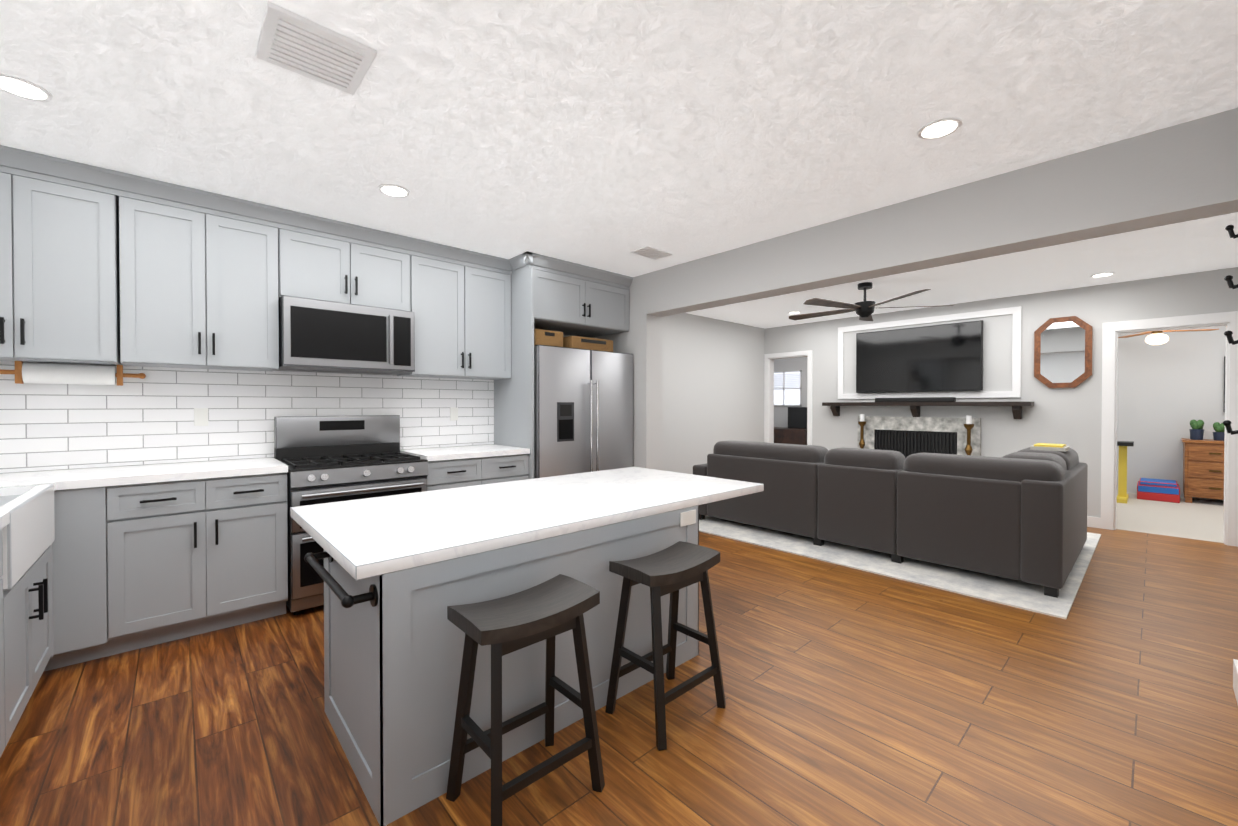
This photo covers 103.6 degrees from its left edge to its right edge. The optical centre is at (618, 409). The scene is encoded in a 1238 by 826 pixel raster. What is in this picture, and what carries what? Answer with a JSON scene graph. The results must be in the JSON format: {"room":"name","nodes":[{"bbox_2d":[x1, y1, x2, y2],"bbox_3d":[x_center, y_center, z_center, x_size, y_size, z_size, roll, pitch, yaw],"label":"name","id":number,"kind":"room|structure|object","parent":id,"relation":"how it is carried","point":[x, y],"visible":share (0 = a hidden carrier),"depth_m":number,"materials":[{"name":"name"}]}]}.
{"room":"kitchen and living room","nodes":[
{"label":"kitchen and living room","id":0,"kind":"room"},
{"bbox_2d":[9,273,569,472],"bbox_3d":[-1.997,-0.024,3.892,4.420,2.560,0.120,-1,1,-42],"label":"wall","id":1,"kind":"structure","parent":0,"point":[301,371],"depth_m":3.61,"materials":[{"name":"grey paint"}]},
{"bbox_2d":[0,145,39,361],"bbox_3d":[-3.277,-0.773,2.408,0.532,1.028,0.335,-1,1,-42],"label":"upper cabinet","id":2,"kind":"object","parent":1,"relation":"attached to","point":[17,166],"depth_m":2.43,"materials":[{"name":"grey wood"}]},
{"bbox_2d":[36,153,139,365],"bbox_3d":[-2.988,-0.776,2.670,0.492,1.028,0.335,-1,1,-42],"label":"upper cabinet","id":3,"kind":"object","parent":1,"relation":"attached to","point":[101,266],"depth_m":2.59,"materials":[{"name":"grey wood"}]},
{"bbox_2d":[0,361,145,385],"bbox_3d":[-3.058,-0.202,2.723,0.594,0.119,0.116,-1,1,-42],"label":"paper towel holder","id":4,"kind":"object","parent":3,"relation":"attached to","point":[54,373],"visible":1,"depth_m":2.68,"materials":[{"name":"white paper"}]},
{"bbox_2d":[136,177,283,370],"bbox_3d":[-2.612,-0.779,3.013,0.798,1.028,0.335,-1,1,-42],"label":"upper cabinet","id":5,"kind":"object","parent":1,"relation":"attached to","point":[212,286],"depth_m":2.92,"materials":[{"name":"grey wood"}]},
{"bbox_2d":[0,361,493,472],"bbox_3d":[-2.379,0.027,3.455,3.263,0.603,0.011,-1,1,-42],"label":"tile backsplash","id":6,"kind":"structure","parent":1,"relation":"attached to","point":[148,418],"depth_m":3.15,"materials":[{"name":"white tile"}]},
{"bbox_2d":[194,408,207,425],"bbox_3d":[-2.702,0.046,3.151,0.070,0.115,0.006,-1,1,-42],"label":"electrical outlet","id":7,"kind":"object","parent":6,"relation":"attached to","point":[200,416],"visible":1,"depth_m":3.15,"materials":[{"name":"white plastic"}]},
{"bbox_2d":[450,407,457,420],"bbox_3d":[-1.451,0.035,4.287,0.070,0.115,0.006,-1,1,-42],"label":"electrical outlet","id":8,"kind":"object","parent":6,"relation":"attached to","point":[453,413],"visible":1,"depth_m":4.28,"materials":[{"name":"white plastic"}]},
{"bbox_2d":[280,209,407,310],"bbox_3d":[-2.008,-1.019,3.559,0.826,0.558,0.335,-1,1,-42],"label":"upper cabinet","id":9,"kind":"object","parent":1,"relation":"attached to","point":[321,258],"depth_m":3.40,"materials":[{"name":"grey wood"}]},
{"bbox_2d":[278,296,414,373],"bbox_3d":[-1.960,-0.508,3.512,0.818,0.447,0.456,-1,1,-42],"label":"microwave","id":10,"kind":"object","parent":9,"relation":"attached to","point":[321,335],"visible":0.98,"depth_m":3.33,"materials":[{"name":"silver metal"}]},
{"bbox_2d":[397,237,511,380],"bbox_3d":[-1.380,-0.790,4.131,0.861,1.028,0.335,-1,1,-42],"label":"upper cabinet","id":11,"kind":"object","parent":1,"relation":"attached to","point":[460,300],"depth_m":3.98,"materials":[{"name":"grey wood"}]},
{"bbox_2d":[512,253,631,337],"bbox_3d":[-0.525,-1.046,4.703,1.129,0.528,0.635,-1,1,-42],"label":"upper cabinet","id":12,"kind":"object","parent":1,"relation":"attached to","point":[549,293],"depth_m":4.36,"materials":[{"name":"grey wood"}]},
{"bbox_2d":[0,515,1237,825],"bbox_3d":[0.781,1.313,3.240,9.040,0.100,5.200,-1,1,-42],"label":"floor","id":13,"kind":"structure","parent":0,"point":[854,697],"depth_m":1.98,"materials":[{"name":"brown wood"}]},
{"bbox_2d":[0,516,15,756],"bbox_3d":[-2.079,0.838,1.175,0.626,0.890,0.884,-1,1,-42],"label":"base cabinet","id":14,"kind":"object","parent":13,"relation":"on","point":[8,537],"depth_m":1.69,"materials":[{"name":"grey wood"}]},
{"bbox_2d":[4,488,55,724],"bbox_3d":[-2.620,0.832,1.771,0.626,0.890,0.974,-1,1,-42],"label":"base cabinet","id":15,"kind":"object","parent":13,"relation":"on","point":[35,515],"depth_m":1.99,"materials":[{"name":"grey wood"}]},
{"bbox_2d":[56,480,127,668],"bbox_3d":[-2.817,0.824,2.616,0.260,0.890,0.671,-1,1,-42],"label":"base cabinet","id":16,"kind":"object","parent":13,"relation":"on","point":[98,562],"depth_m":2.42,"materials":[{"name":"grey wood"}]},
{"bbox_2d":[0,469,75,531],"bbox_3d":[-1.864,0.375,0.945,0.641,0.040,4.420,-1,1,-42],"label":"countertop","id":17,"kind":"structure","parent":16,"relation":"on","point":[46,479],"depth_m":2.39,"materials":[{"name":"white stone"}]},
{"bbox_2d":[0,484,39,511],"bbox_3d":[-2.598,0.486,1.784,0.490,0.271,0.820,-1,1,-42],"label":"sink","id":18,"kind":"object","parent":17,"relation":"in","point":[9,493],"depth_m":2.17,"materials":[{"name":"white ceramic"}]},
{"bbox_2d":[128,472,287,650],"bbox_3d":[-2.500,0.821,2.934,0.760,0.890,0.626,-1,1,-42],"label":"base cabinet","id":19,"kind":"object","parent":13,"relation":"on","point":[204,556],"depth_m":2.70,"materials":[{"name":"grey wood"}]},
{"bbox_2d":[56,457,287,487],"bbox_3d":[-2.555,0.356,2.869,0.923,0.040,0.641,-1,1,-42],"label":"countertop","id":20,"kind":"structure","parent":19,"relation":"on","point":[202,470],"depth_m":2.72,"materials":[{"name":"white stone"}]},
{"bbox_2d":[274,415,428,615],"bbox_3d":[-1.869,0.654,3.422,0.818,1.215,0.717,-1,1,-42],"label":"range","id":21,"kind":"object","parent":13,"relation":"on","point":[327,459],"visible":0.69,"depth_m":3.31,"materials":[{"name":"silver metal"}]},
{"bbox_2d":[419,452,529,490],"bbox_3d":[-1.284,0.810,4.038,0.858,0.890,0.626,-1,1,-42],"label":"base cabinet","id":22,"kind":"object","parent":13,"relation":"on","point":[443,474],"depth_m":3.78,"materials":[{"name":"grey wood"}]},
{"bbox_2d":[400,444,529,459],"bbox_3d":[-1.279,0.345,4.028,0.858,0.040,0.641,-1,1,-42],"label":"countertop","id":23,"kind":"structure","parent":22,"relation":"on","point":[460,452],"depth_m":3.88,"materials":[{"name":"white stone"}]},
{"bbox_2d":[446,574,604,825],"bbox_3d":[-0.308,0.951,1.625,0.440,0.659,0.339,-1,1,-42],"label":"stool","id":24,"kind":"object","parent":13,"relation":"on","point":[550,610],"visible":1,"depth_m":1.58,"materials":[{"name":"black paint"}]},
{"bbox_2d":[290,467,763,825],"bbox_3d":[-0.338,0.859,2.597,2.257,0.820,1.120,-1,1,-42],"label":"kitchen island","id":25,"kind":"object","parent":13,"relation":"on","point":[399,574],"visible":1,"depth_m":1.83,"materials":[{"name":"painted wood"},{"name":"black metal"}]},
{"bbox_2d":[680,510,695,526],"bbox_3d":[0.349,0.546,2.458,0.118,0.070,0.006,-1,1,-42],"label":"outlet","id":26,"kind":"object","parent":25,"relation":"attached to","point":[687,518],"visible":1,"depth_m":2.45,"materials":[{"name":"white plastic"}]},
{"bbox_2d":[534,345,632,477],"bbox_3d":[-0.471,0.349,4.658,1.095,1.800,0.743,-1,1,-42],"label":"fridge","id":27,"kind":"object","parent":13,"relation":"on","point":[583,410],"visible":0.5,"depth_m":4.36,"materials":[{"name":"silver metal"}]},
{"bbox_2d":[534,329,562,346],"bbox_3d":[-0.705,-0.623,4.367,0.300,0.150,0.304,-1,1,-42],"label":"basket","id":28,"kind":"object","parent":27,"relation":"on","point":[548,337],"visible":0.56,"depth_m":4.25,"materials":[{"name":"wicker"}]},
{"bbox_2d":[563,336,612,351],"bbox_3d":[-0.337,-0.614,4.676,0.500,0.125,0.304,-1,1,-42],"label":"basket","id":29,"kind":"object","parent":27,"relation":"on","point":[578,342],"visible":0.48,"depth_m":4.52,"materials":[{"name":"wicker"}]},
{"bbox_2d":[605,541,725,750],"bbox_3d":[0.202,0.947,2.075,0.440,0.659,0.339,-1,1,-42],"label":"stool","id":30,"kind":"object","parent":13,"relation":"on","point":[672,570],"visible":1,"depth_m":2.03,"materials":[{"name":"black paint"}]},
{"bbox_2d":[858,414,866,448],"bbox_3d":[3.372,0.643,6.762,0.166,1.170,0.170,-1,1,-42],"label":"candlestick","id":31,"kind":"object","parent":13,"relation":"on","point":[861,422],"visible":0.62,"depth_m":6.74,"materials":[{"name":"gold metal"}]},
{"bbox_2d":[699,515,1100,618],"bbox_3d":[2.692,1.239,5.056,2.830,0.012,3.140,-1,1,-42],"label":"covering","id":32,"kind":"object","parent":13,"relation":"on","point":[1020,594],"visible":0.43,"depth_m":3.80,"materials":[{"name":"white carpet"}]},
{"bbox_2d":[693,440,1087,597],"bbox_3d":[2.513,0.780,4.943,1.740,0.908,3.120,-1,1,-42],"label":"sofa","id":33,"kind":"object","parent":32,"relation":"on","point":[1020,514],"visible":0.94,"depth_m":3.86,"materials":[{"name":"fabric"}]},
{"bbox_2d":[1030,443,1069,451],"bbox_3d":[3.627,0.311,4.099,0.280,0.044,0.220,-1,1,-42],"label":"throw blanket","id":34,"kind":"object","parent":33,"relation":"on","point":[1051,447],"visible":1,"depth_m":4.02,"materials":[{"name":"fabric"}]},
{"bbox_2d":[964,416,973,454],"bbox_3d":[4.199,0.652,5.852,0.166,1.170,0.170,-1,1,-42],"label":"candlestick","id":35,"kind":"object","parent":13,"relation":"on","point":[968,425],"visible":0.46,"depth_m":5.83,"materials":[{"name":"gold metal"}]},
{"bbox_2d":[1087,516,1100,527],"bbox_3d":[4.020,1.178,6.282,0.015,0.110,3.120,-1,1,-42],"label":"baseboard","id":36,"kind":"structure","parent":13,"relation":"on","point":[1094,522],"depth_m":5.16,"materials":[{"name":"white"}]},
{"bbox_2d":[1233,659,1237,703],"bbox_3d":[0.888,1.225,0.471,5.235,0.130,0.018,-1,1,-42],"label":"baseboard","id":37,"kind":"structure","parent":13,"relation":"on","point":[1235,662],"depth_m":2.17,"materials":[{"name":"white"}]},
{"bbox_2d":[0,0,1237,327],"bbox_3d":[1.915,-1.360,4.554,12.520,0.100,9.500,-1,1,-42],"label":"ceiling","id":38,"kind":"structure","parent":0,"point":[606,134],"depth_m":2.11,"materials":[{"name":"white paint"}]},
{"bbox_2d":[0,73,52,101],"bbox_3d":[-2.381,-1.280,1.937,0.170,0.008,0.170,-1,1,-42],"label":"recessed light","id":39,"kind":"object","parent":38,"relation":"in","point":[18,86],"visible":1,"depth_m":1.94,"materials":[{"name":"white"}]},
{"bbox_2d":[256,1,376,94],"bbox_3d":[-1.084,-1.270,1.744,0.320,0.024,0.310,-1,1,-42],"label":"ceiling vent","id":40,"kind":"object","parent":38,"relation":"in","point":[299,44],"visible":0.96,"depth_m":1.71,"materials":[{"name":"white metal"}]},
{"bbox_2d":[378,184,409,197],"bbox_3d":[-1.323,-1.290,2.870,0.170,0.008,0.170,-1,1,-42],"label":"recessed light","id":41,"kind":"object","parent":38,"relation":"in","point":[393,190],"visible":1,"depth_m":2.85,"materials":[{"name":"white"}]},
{"bbox_2d":[630,246,671,259],"bbox_3d":[0.269,-1.298,4.046,0.300,0.014,0.200,-1,1,-42],"label":"ceiling vent","id":42,"kind":"object","parent":38,"relation":"in","point":[650,253],"visible":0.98,"depth_m":4.02,"materials":[{"name":"white metal"}]},
{"bbox_2d":[788,311,800,313],"bbox_3d":[2.391,-1.327,6.649,0.170,0.008,0.170,-1,1,-42],"label":"recessed light","id":43,"kind":"object","parent":38,"relation":"in","point":[794,312],"visible":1,"depth_m":6.61,"materials":[{"name":"white"}]},
{"bbox_2d":[789,282,953,320],"bbox_3d":[2.511,-1.141,5.121,1.597,0.350,1.545,-1,1,-42],"label":"ceiling fan","id":44,"kind":"object","parent":38,"relation":"hanging from","point":[864,309],"visible":1,"depth_m":5.01,"materials":[{"name":"black metal"}]},
{"bbox_2d":[917,117,961,139],"bbox_3d":[1.463,-1.283,2.226,0.170,0.008,0.170,-1,1,-42],"label":"recessed light","id":45,"kind":"object","parent":38,"relation":"in","point":[940,128],"visible":1,"depth_m":2.21,"materials":[{"name":"white"}]},
{"bbox_2d":[1090,272,1114,276],"bbox_3d":[4.684,-1.308,4.719,0.170,0.008,0.170,-1,1,-42],"label":"recessed light","id":46,"kind":"object","parent":38,"relation":"in","point":[1104,274],"visible":0.94,"depth_m":4.70,"materials":[{"name":"white"}]},
{"bbox_2d":[1118,329,1218,344],"bbox_3d":[7.221,-1.101,6.539,0.969,0.457,0.969,0,1,-32],"label":"ceiling fan","id":47,"kind":"object","parent":38,"relation":"hanging from","point":[1155,338],"visible":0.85,"depth_m":6.50,"materials":[{"name":"gold metal"}]},
{"bbox_2d":[592,273,661,469],"bbox_3d":[-0.048,-0.036,5.196,0.220,2.560,1.170,-1,1,-42],"label":"wall","id":48,"kind":"structure","parent":0,"point":[640,340],"depth_m":4.77,"materials":[{"name":"grey paint"}]},
{"bbox_2d":[662,313,764,473],"bbox_3d":[1.076,-0.053,6.926,3.770,2.560,0.120,-1,1,-42],"label":"wall","id":49,"kind":"structure","parent":0,"point":[712,382],"depth_m":7.01,"materials":[{"name":"grey paint"}]},
{"bbox_2d":[764,350,812,444],"bbox_3d":[2.728,0.151,7.794,0.160,2.135,0.810,-1,1,-42],"label":"door frame","id":50,"kind":"structure","parent":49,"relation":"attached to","point":[769,398],"depth_m":7.99,"materials":[{"name":"white wood"}]},
{"bbox_2d":[647,108,1237,316],"bbox_3d":[1.542,-1.104,3.435,0.220,0.390,3.560,-1,1,-42],"label":"header beam","id":51,"kind":"structure","parent":0,"point":[1183,172],"depth_m":2.69,"materials":[{"name":"grey paint"}]},
{"bbox_2d":[774,326,1225,500],"bbox_3d":[6.344,-0.070,8.644,0.120,2.560,9.420,-1,1,-42],"label":"wall","id":52,"kind":"structure","parent":0,"point":[1171,388],"depth_m":6.97,"materials":[{"name":"grey paint"}]},
{"bbox_2d":[774,370,801,405],"bbox_3d":[3.828,-0.496,11.299,0.029,0.800,0.840,-1,1,-42],"label":"room window","id":53,"kind":"structure","parent":52,"relation":"in","point":[787,388],"depth_m":11.22,"materials":[{"name":"white glass"}]},
{"bbox_2d":[1223,356,1224,411],"bbox_3d":[8.416,-0.342,6.240,0.038,0.750,0.840,-1,1,-42],"label":"tv","id":54,"kind":"object","parent":52,"relation":"attached to","point":[1224,387],"visible":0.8,"depth_m":6.54,"materials":[{"name":"black"}]},
{"bbox_2d":[765,267,1237,517],"bbox_3d":[4.127,-0.047,6.266,0.140,2.560,5.200,-1,1,-42],"label":"wall","id":55,"kind":"structure","parent":0,"point":[1071,418],"depth_m":5.57,"materials":[{"name":"grey paint"}]},
{"bbox_2d":[858,416,980,457],"bbox_3d":[3.878,0.662,6.398,0.059,1.140,1.420,-1,1,-42],"label":"fireplace","id":56,"kind":"object","parent":55,"relation":"attached to","point":[906,437],"visible":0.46,"depth_m":6.33,"materials":[{"name":"stone"}]},
{"bbox_2d":[856,320,982,392],"bbox_3d":[3.872,-0.658,6.379,0.074,0.840,1.460,-1,1,-42],"label":"tv","id":57,"kind":"object","parent":55,"relation":"attached to","point":[944,357],"visible":0.94,"depth_m":6.28,"materials":[{"name":"glass"},{"name":"black plastic"}]},
{"bbox_2d":[822,402,1033,418],"bbox_3d":[3.840,-0.002,6.330,0.199,0.200,2.360,-1,1,-42],"label":"mantel shelf","id":58,"kind":"object","parent":55,"relation":"attached to","point":[915,409],"visible":0.96,"depth_m":6.19,"materials":[{"name":"brown wood"}]},
{"bbox_2d":[875,397,955,401],"bbox_3d":[3.838,-0.133,6.354,0.090,0.060,0.920,-1,1,-42],"label":"soundbar","id":59,"kind":"object","parent":58,"relation":"on","point":[932,399],"visible":0.96,"depth_m":6.27,"materials":[{"name":"black paint"}]},
{"bbox_2d":[838,306,1020,398],"bbox_3d":[3.916,-0.675,6.372,0.021,1.045,2.090,-1,1,-42],"label":"trim","id":60,"kind":"structure","parent":55,"relation":"attached to","point":[1016,365],"depth_m":6.10,"materials":[{"name":"white wood"}]},
{"bbox_2d":[1034,316,1092,387],"bbox_3d":[4.851,-0.628,5.330,0.038,0.770,0.470,-1,1,-42],"label":"mirror","id":61,"kind":"object","parent":55,"relation":"attached to","point":[1063,352],"visible":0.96,"depth_m":5.31,"materials":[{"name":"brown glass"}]},
{"bbox_2d":[1101,311,1237,546],"bbox_3d":[5.431,0.170,4.818,0.160,2.155,0.930,-1,1,-42],"label":"door frame","id":62,"kind":"structure","parent":55,"relation":"attached to","point":[1111,331],"depth_m":4.80,"materials":[{"name":"white wood"}]},
{"bbox_2d":[1116,491,1223,542],"bbox_3d":[6.962,1.288,5.747,3.480,0.100,4.280,-1,1,-42],"label":"floor","id":63,"kind":"structure","parent":0,"point":[1199,519],"depth_m":5.57,"materials":[{"name":"beige carpet"}]},
{"bbox_2d":[1117,441,1133,503],"bbox_3d":[6.871,0.830,6.646,0.600,0.800,0.200,-1,1,-42],"label":"stand","id":64,"kind":"object","parent":63,"relation":"on","point":[1122,496],"visible":0.83,"depth_m":6.61,"materials":[{"name":"yellow"}]},
{"bbox_2d":[1137,478,1179,502],"bbox_3d":[7.459,1.104,6.744,0.500,0.250,0.390,-1,1,-42],"label":"step platform","id":65,"kind":"object","parent":63,"relation":"on","point":[1163,490],"visible":1,"depth_m":6.59,"materials":[{"name":"red"}]},
{"bbox_2d":[1181,438,1223,502],"bbox_3d":[8.037,0.818,6.280,0.525,0.830,1.030,-1,1,-42],"label":"dresser","id":66,"kind":"object","parent":63,"relation":"on","point":[1203,468],"visible":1,"depth_m":6.36,"materials":[{"name":"brown wood"}]},
{"bbox_2d":[1189,419,1203,439],"bbox_3d":[7.781,0.264,6.561,0.128,0.272,0.130,-1,1,-42],"label":"plant","id":67,"kind":"object","parent":66,"relation":"on","point":[1197,431],"visible":1,"depth_m":6.53,"materials":[{"name":"green plant"}]},
{"bbox_2d":[1213,422,1224,440],"bbox_3d":[7.915,0.281,6.413,0.128,0.242,0.130,-1,1,-42],"label":"plant","id":68,"kind":"object","parent":66,"relation":"on","point":[1219,433],"visible":0.77,"depth_m":6.39,"materials":[{"name":"green plant"}]},
{"bbox_3d":[3.795,1.254,9.233,3.480,0.100,5.140,-1,1,-42],"label":"floor","id":69,"kind":"structure","parent":0,"visible":0},
{"bbox_2d":[774,407,806,444],"bbox_3d":[3.662,0.562,10.956,0.650,1.250,1.400,-1,1,-42],"label":"cabinet","id":70,"kind":"object","parent":69,"relation":"on","point":[795,432],"visible":0.39,"depth_m":10.64,"materials":[{"name":"brown wood"}]},
{"bbox_3d":[0.962,0.012,0.277,5.340,2.560,0.350,-1,1,-42],"label":"wall","id":71,"kind":"structure","parent":0,"visible":0},
{"bbox_2d":[1223,225,1237,434],"bbox_3d":[2.740,-0.492,2.167,0.060,1.230,0.063,-1,1,-42],"label":"hook rail","id":72,"kind":"object","parent":71,"relation":"attached to","point":[1230,283],"visible":0.75,"depth_m":2.17,"materials":[{"name":"black metal"}]}
]}

